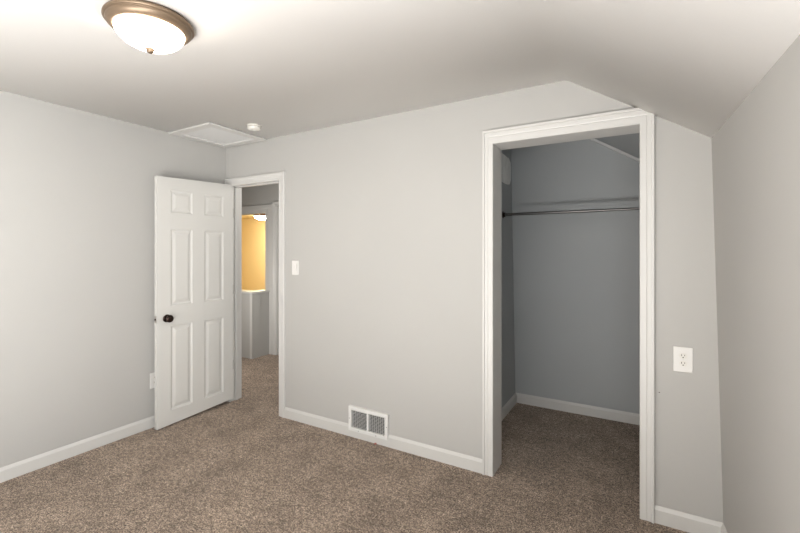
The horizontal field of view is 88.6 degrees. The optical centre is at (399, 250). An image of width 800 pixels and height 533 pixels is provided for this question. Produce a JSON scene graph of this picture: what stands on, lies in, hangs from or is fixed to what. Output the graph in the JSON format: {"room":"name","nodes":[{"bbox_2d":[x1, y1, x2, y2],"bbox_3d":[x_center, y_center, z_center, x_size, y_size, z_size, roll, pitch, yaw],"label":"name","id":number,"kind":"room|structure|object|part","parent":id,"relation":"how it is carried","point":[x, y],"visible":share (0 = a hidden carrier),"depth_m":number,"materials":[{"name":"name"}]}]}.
{"room":"empty bedroom","nodes":[
{"label":"empty bedroom","id":0,"kind":"room"},
{"bbox_2d":[0,90,225,467],"bbox_3d":[-2.778,0.167,2.111,0.100,2.524,4.250,0,0,30],"label":"wall","id":1,"kind":"structure","parent":0,"point":[77,187],"depth_m":2.88,"materials":[{"name":"grey paint"}]},
{"bbox_2d":[0,415,154,482],"bbox_3d":[-2.728,1.385,2.083,0.014,0.088,4.250,0,0,30],"label":"baseboard","id":2,"kind":"structure","parent":1,"relation":"attached to","point":[8,472],"depth_m":2.85,"materials":[{"name":"grey paint"}]},
{"bbox_2d":[150,372,154,388],"bbox_3d":[-1.997,1.051,3.343,0.009,0.125,0.080,0,0,30],"label":"wall outlet","id":3,"kind":"object","parent":1,"relation":"attached to","point":[152,375],"visible":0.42,"depth_m":3.32,"materials":[{"name":"white plastic"}]},
{"bbox_2d":[242,215,255,218],"bbox_3d":[-2.959,-0.784,7.929,4.500,0.094,2.480,0,0,30],"label":"ceiling","id":4,"kind":"structure","parent":0,"point":[243,216],"depth_m":9.02,"materials":[{"name":"beige paint"}]},
{"bbox_2d":[253,214,264,220],"bbox_3d":[-2.756,-0.667,8.158,0.339,0.140,0.339,0,0,30],"label":"ceiling light","id":5,"kind":"object","parent":4,"relation":"attached to","point":[261,217],"visible":0.73,"depth_m":8.04,"materials":[{"name":"white glass"}]},
{"bbox_3d":[-2.756,-0.653,8.158,0.263,0.076,0.263,0,0,30],"label":"lamp shade","id":6,"kind":"part","parent":5,"relation":"part of","materials":[{"name":"white glass"}]},
{"bbox_2d":[242,219,264,289],"bbox_3d":[-2.367,0.329,8.846,4.400,2.200,0.100,0,0,30],"label":"wall","id":7,"kind":"structure","parent":0,"point":[253,230],"depth_m":9.36,"materials":[{"name":"yellow paint"}]},
{"bbox_2d":[242,292,268,358],"bbox_3d":[-2.255,0.998,5.782,0.880,0.862,0.320,0,0,30],"label":"wall","id":8,"kind":"structure","parent":0,"point":[260,301],"depth_m":5.51,"materials":[{"name":"grey paint"}]},
{"bbox_2d":[250,294,251,358],"bbox_3d":[-1.973,0.998,5.430,0.046,0.862,0.004,0,0,30],"label":"trim","id":9,"kind":"structure","parent":8,"relation":"attached to","point":[250,294],"depth_m":5.43,"materials":[{"name":"grey paint"}]},
{"bbox_2d":[242,290,269,293],"bbox_3d":[-2.252,0.554,5.769,0.898,0.025,0.340,0,0,30],"label":"trim","id":10,"kind":"structure","parent":8,"relation":"on","point":[243,291],"depth_m":5.49,"materials":[{"name":"grey paint"}]},
{"bbox_2d":[242,183,278,214],"bbox_3d":[-0.771,0.217,5.160,4.270,2.424,0.100,0,0,30],"label":"wall","id":11,"kind":"structure","parent":0,"point":[263,194],"depth_m":5.82,"materials":[{"name":"grey paint"}]},
{"bbox_2d":[242,204,271,353],"bbox_3d":[-2.178,0.391,5.911,0.973,2.076,0.020,0,0,30],"label":"trim","id":12,"kind":"structure","parent":11,"relation":"attached to","point":[267,209],"depth_m":5.70,"materials":[{"name":"grey paint"}]},
{"bbox_2d":[272,201,278,354],"bbox_3d":[-1.352,0.375,5.425,0.936,2.108,0.028,0,0,30],"label":"trim","id":13,"kind":"structure","parent":11,"relation":"attached to","point":[275,205],"depth_m":5.64,"materials":[{"name":"grey paint"}]},
{"bbox_2d":[277,206,278,354],"bbox_3d":[-1.320,0.400,5.480,0.836,2.058,0.100,0,0,30],"label":"trim","id":14,"kind":"structure","parent":11,"relation":"attached to","point":[278,206],"depth_m":5.64,"materials":[{"name":"grey paint"}]},
{"bbox_2d":[0,354,688,532],"bbox_3d":[-2.161,1.469,4.037,9.800,0.080,8.400,0,0,30],"label":"floor","id":15,"kind":"structure","parent":0,"point":[236,466],"depth_m":2.51,"materials":[{"name":"brown carpet"}]},
{"bbox_2d":[0,0,799,138],"bbox_3d":[-0.944,-0.776,1.042,4.145,0.638,4.250,0,0,30],"label":"ceiling","id":16,"kind":"structure","parent":0,"point":[284,67],"depth_m":1.94,"materials":[{"name":"white paint"}]},
{"bbox_2d":[101,0,193,53],"bbox_3d":[-1.080,-0.924,1.772,0.342,0.142,0.342,0,0,30],"label":"ceiling light","id":17,"kind":"object","parent":16,"relation":"attached to","point":[150,27],"visible":1,"depth_m":1.69,"materials":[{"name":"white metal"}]},
{"bbox_3d":[-1.080,-0.910,1.772,0.265,0.076,0.265,0,0,30],"label":"lamp shade","id":18,"kind":"part","parent":17,"relation":"part of","materials":[{"name":"white glass"}]},
{"bbox_2d":[168,122,265,147],"bbox_3d":[-1.563,-0.987,3.530,0.556,0.015,0.556,0,0,30],"label":"attic hatch","id":19,"kind":"object","parent":16,"relation":"attached to","point":[211,133],"visible":1,"depth_m":3.51,"materials":[{"name":"grey paint"}]},
{"bbox_3d":[-1.563,-0.993,3.530,0.412,0.003,0.412,0,0,30],"label":"hatch panel","id":20,"kind":"part","parent":19,"relation":"part of","materials":[{"name":"grey paint"}]},
{"bbox_2d":[247,123,261,130],"bbox_3d":[-1.156,-0.976,3.249,0.112,0.038,0.112,0,0,30],"label":"smoke detector","id":21,"kind":"object","parent":16,"relation":"attached to","point":[251,126],"visible":1,"depth_m":3.21,"materials":[{"name":"grey plastic"}]},
{"bbox_2d":[226,81,722,522],"bbox_3d":[-0.853,0.167,3.518,5.782,2.524,0.120,0,0,30],"label":"wall","id":22,"kind":"structure","parent":0,"point":[384,213],"depth_m":2.83,"materials":[{"name":"grey paint"}]},
{"bbox_2d":[154,176,233,429],"bbox_3d":[-1.767,0.401,3.576,0.150,2.046,0.732,0,0,30],"label":"door","id":23,"kind":"structure","parent":22,"relation":"in","point":[194,319],"depth_m":3.53,"materials":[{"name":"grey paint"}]},
{"bbox_3d":[-1.864,0.547,3.310,0.050,0.060,0.060,0,0,30],"label":"knob","id":24,"kind":"part","parent":23,"relation":"part of","materials":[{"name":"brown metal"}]},
{"bbox_2d":[231,181,278,400],"bbox_3d":[-1.295,0.397,3.779,0.683,2.064,0.125,0,0,30],"label":"trim","id":25,"kind":"structure","parent":22,"relation":"attached to","point":[237,189],"depth_m":3.94,"materials":[{"name":"grey paint"}]},
{"bbox_2d":[225,171,285,417],"bbox_3d":[-1.329,0.372,3.715,0.787,2.114,0.020,0,0,30],"label":"trim","id":26,"kind":"structure","parent":22,"relation":"attached to","point":[277,176],"depth_m":3.53,"materials":[{"name":"grey paint"}]},
{"bbox_2d":[292,261,298,274],"bbox_3d":[-0.885,0.141,3.460,0.076,0.120,0.012,0,0,30],"label":"light switch","id":27,"kind":"object","parent":22,"relation":"attached to","point":[295,264],"visible":1,"depth_m":3.46,"materials":[{"name":"white plastic"}]},
{"bbox_2d":[348,405,388,439],"bbox_3d":[-0.239,1.284,3.077,0.356,0.187,0.023,0,0,30],"label":"air vent","id":28,"kind":"object","parent":22,"relation":"in","point":[369,422],"visible":1,"depth_m":3.07,"materials":[{"name":"grey metal"}]},
{"bbox_2d":[352,410,366,429],"bbox_3d":[-0.308,1.284,3.114,0.142,0.131,0.008,0,0,30],"label":"grille","id":29,"kind":"object","parent":28,"relation":"attached to","point":[359,417],"depth_m":3.12,"materials":[{"name":"grey metal"}]},
{"bbox_2d":[369,414,383,434],"bbox_3d":[-0.172,1.284,3.035,0.142,0.131,0.008,0,0,30],"label":"grille","id":30,"kind":"object","parent":28,"relation":"attached to","point":[376,421],"depth_m":3.04,"materials":[{"name":"grey metal"}]},
{"bbox_2d":[284,407,722,532],"bbox_3d":[0.303,1.385,2.767,2.988,0.088,0.014,0,0,30],"label":"baseboard","id":31,"kind":"structure","parent":22,"relation":"attached to","point":[686,522],"depth_m":2.78,"materials":[{"name":"grey paint"}]},
{"bbox_2d":[482,108,653,523],"bbox_3d":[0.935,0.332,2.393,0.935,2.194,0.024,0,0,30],"label":"trim","id":32,"kind":"structure","parent":22,"relation":"attached to","point":[634,116],"depth_m":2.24,"materials":[{"name":"grey paint"}]},
{"bbox_2d":[673,346,692,372],"bbox_3d":[1.450,0.557,2.101,0.083,0.129,0.009,0,0,30],"label":"wall outlet","id":33,"kind":"object","parent":22,"relation":"attached to","point":[682,356],"visible":1,"depth_m":2.10,"materials":[{"name":"white plastic"}]},
{"bbox_2d":[679,353,686,358],"bbox_3d":[1.449,0.537,2.099,0.034,0.027,0.004,0,0,30],"label":"receptacle","id":34,"kind":"object","parent":33,"relation":"attached to","point":[681,355],"depth_m":2.10,"materials":[{"name":"white plastic"}]},
{"bbox_2d":[679,361,686,366],"bbox_3d":[1.449,0.577,2.099,0.034,0.027,0.004,0,0,30],"label":"receptacle","id":35,"kind":"object","parent":33,"relation":"attached to","point":[681,363],"depth_m":2.10,"materials":[{"name":"white plastic"}]},
{"bbox_2d":[502,149,514,407],"bbox_3d":[0.731,0.217,3.379,0.120,2.424,1.235,0,0,30],"label":"wall","id":36,"kind":"structure","parent":0,"point":[508,345],"depth_m":3.72,"materials":[{"name":"paint"}]},
{"bbox_2d":[502,153,510,184],"bbox_3d":[0.936,-0.736,3.684,0.009,0.264,0.436,0,0,30],"label":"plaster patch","id":37,"kind":"object","parent":36,"relation":"attached to","point":[506,165],"visible":0.54,"depth_m":3.73,"materials":[{"name":"grey paint"}]},
{"bbox_2d":[502,393,516,419],"bbox_3d":[0.803,1.385,3.369,0.014,0.088,1.179,0,0,30],"label":"baseboard","id":38,"kind":"structure","parent":36,"relation":"attached to","point":[509,405],"depth_m":3.65,"materials":[{"name":"grey paint"}]},
{"bbox_2d":[502,207,639,217],"bbox_3d":[1.520,-0.321,3.281,1.403,0.064,0.064,0,0,30],"label":"closet rod","id":39,"kind":"object","parent":36,"relation":"attached to","point":[504,214],"visible":0.61,"depth_m":3.35,"materials":[{"name":"grey metal"}]},
{"bbox_2d":[511,139,639,413],"bbox_3d":[1.690,0.207,3.604,1.550,2.444,0.120,0,0,30],"label":"wall","id":40,"kind":"structure","parent":0,"point":[576,276],"depth_m":3.61,"materials":[{"name":"paint"}]},
{"bbox_2d":[516,393,639,424],"bbox_3d":[1.662,1.385,3.543,1.322,0.088,0.014,0,0,30],"label":"baseboard","id":41,"kind":"structure","parent":40,"relation":"attached to","point":[593,411],"depth_m":3.58,"materials":[{"name":"grey paint"}]},
{"bbox_2d":[591,138,639,161],"bbox_3d":[1.941,-0.761,3.379,0.674,0.454,0.016,0,0,30],"label":"trim","id":42,"kind":"structure","parent":40,"relation":"attached to","point":[594,139],"depth_m":3.44,"materials":[{"name":"grey paint"}]},
{"bbox_2d":[595,133,639,158],"bbox_3d":[1.435,-0.776,3.047,1.671,0.638,1.370,0,0,30],"label":"ceiling","id":43,"kind":"structure","parent":0,"point":[628,143],"depth_m":3.16,"materials":[{"name":"paint"}]},
{"bbox_2d":[711,35,799,532],"bbox_3d":[0.659,0.422,0.177,0.150,2.013,4.381,0,0,28],"label":"wall","id":44,"kind":"structure","parent":0,"point":[756,150],"depth_m":1.40,"materials":[{"name":"grey paint"}]},
{"bbox_2d":[721,523,726,532],"bbox_3d":[0.603,1.385,0.140,0.014,0.088,4.254,0,0,28],"label":"baseboard","id":45,"kind":"structure","parent":44,"relation":"attached to","point":[723,529],"depth_m":1.99,"materials":[{"name":"grey paint"}]}
]}

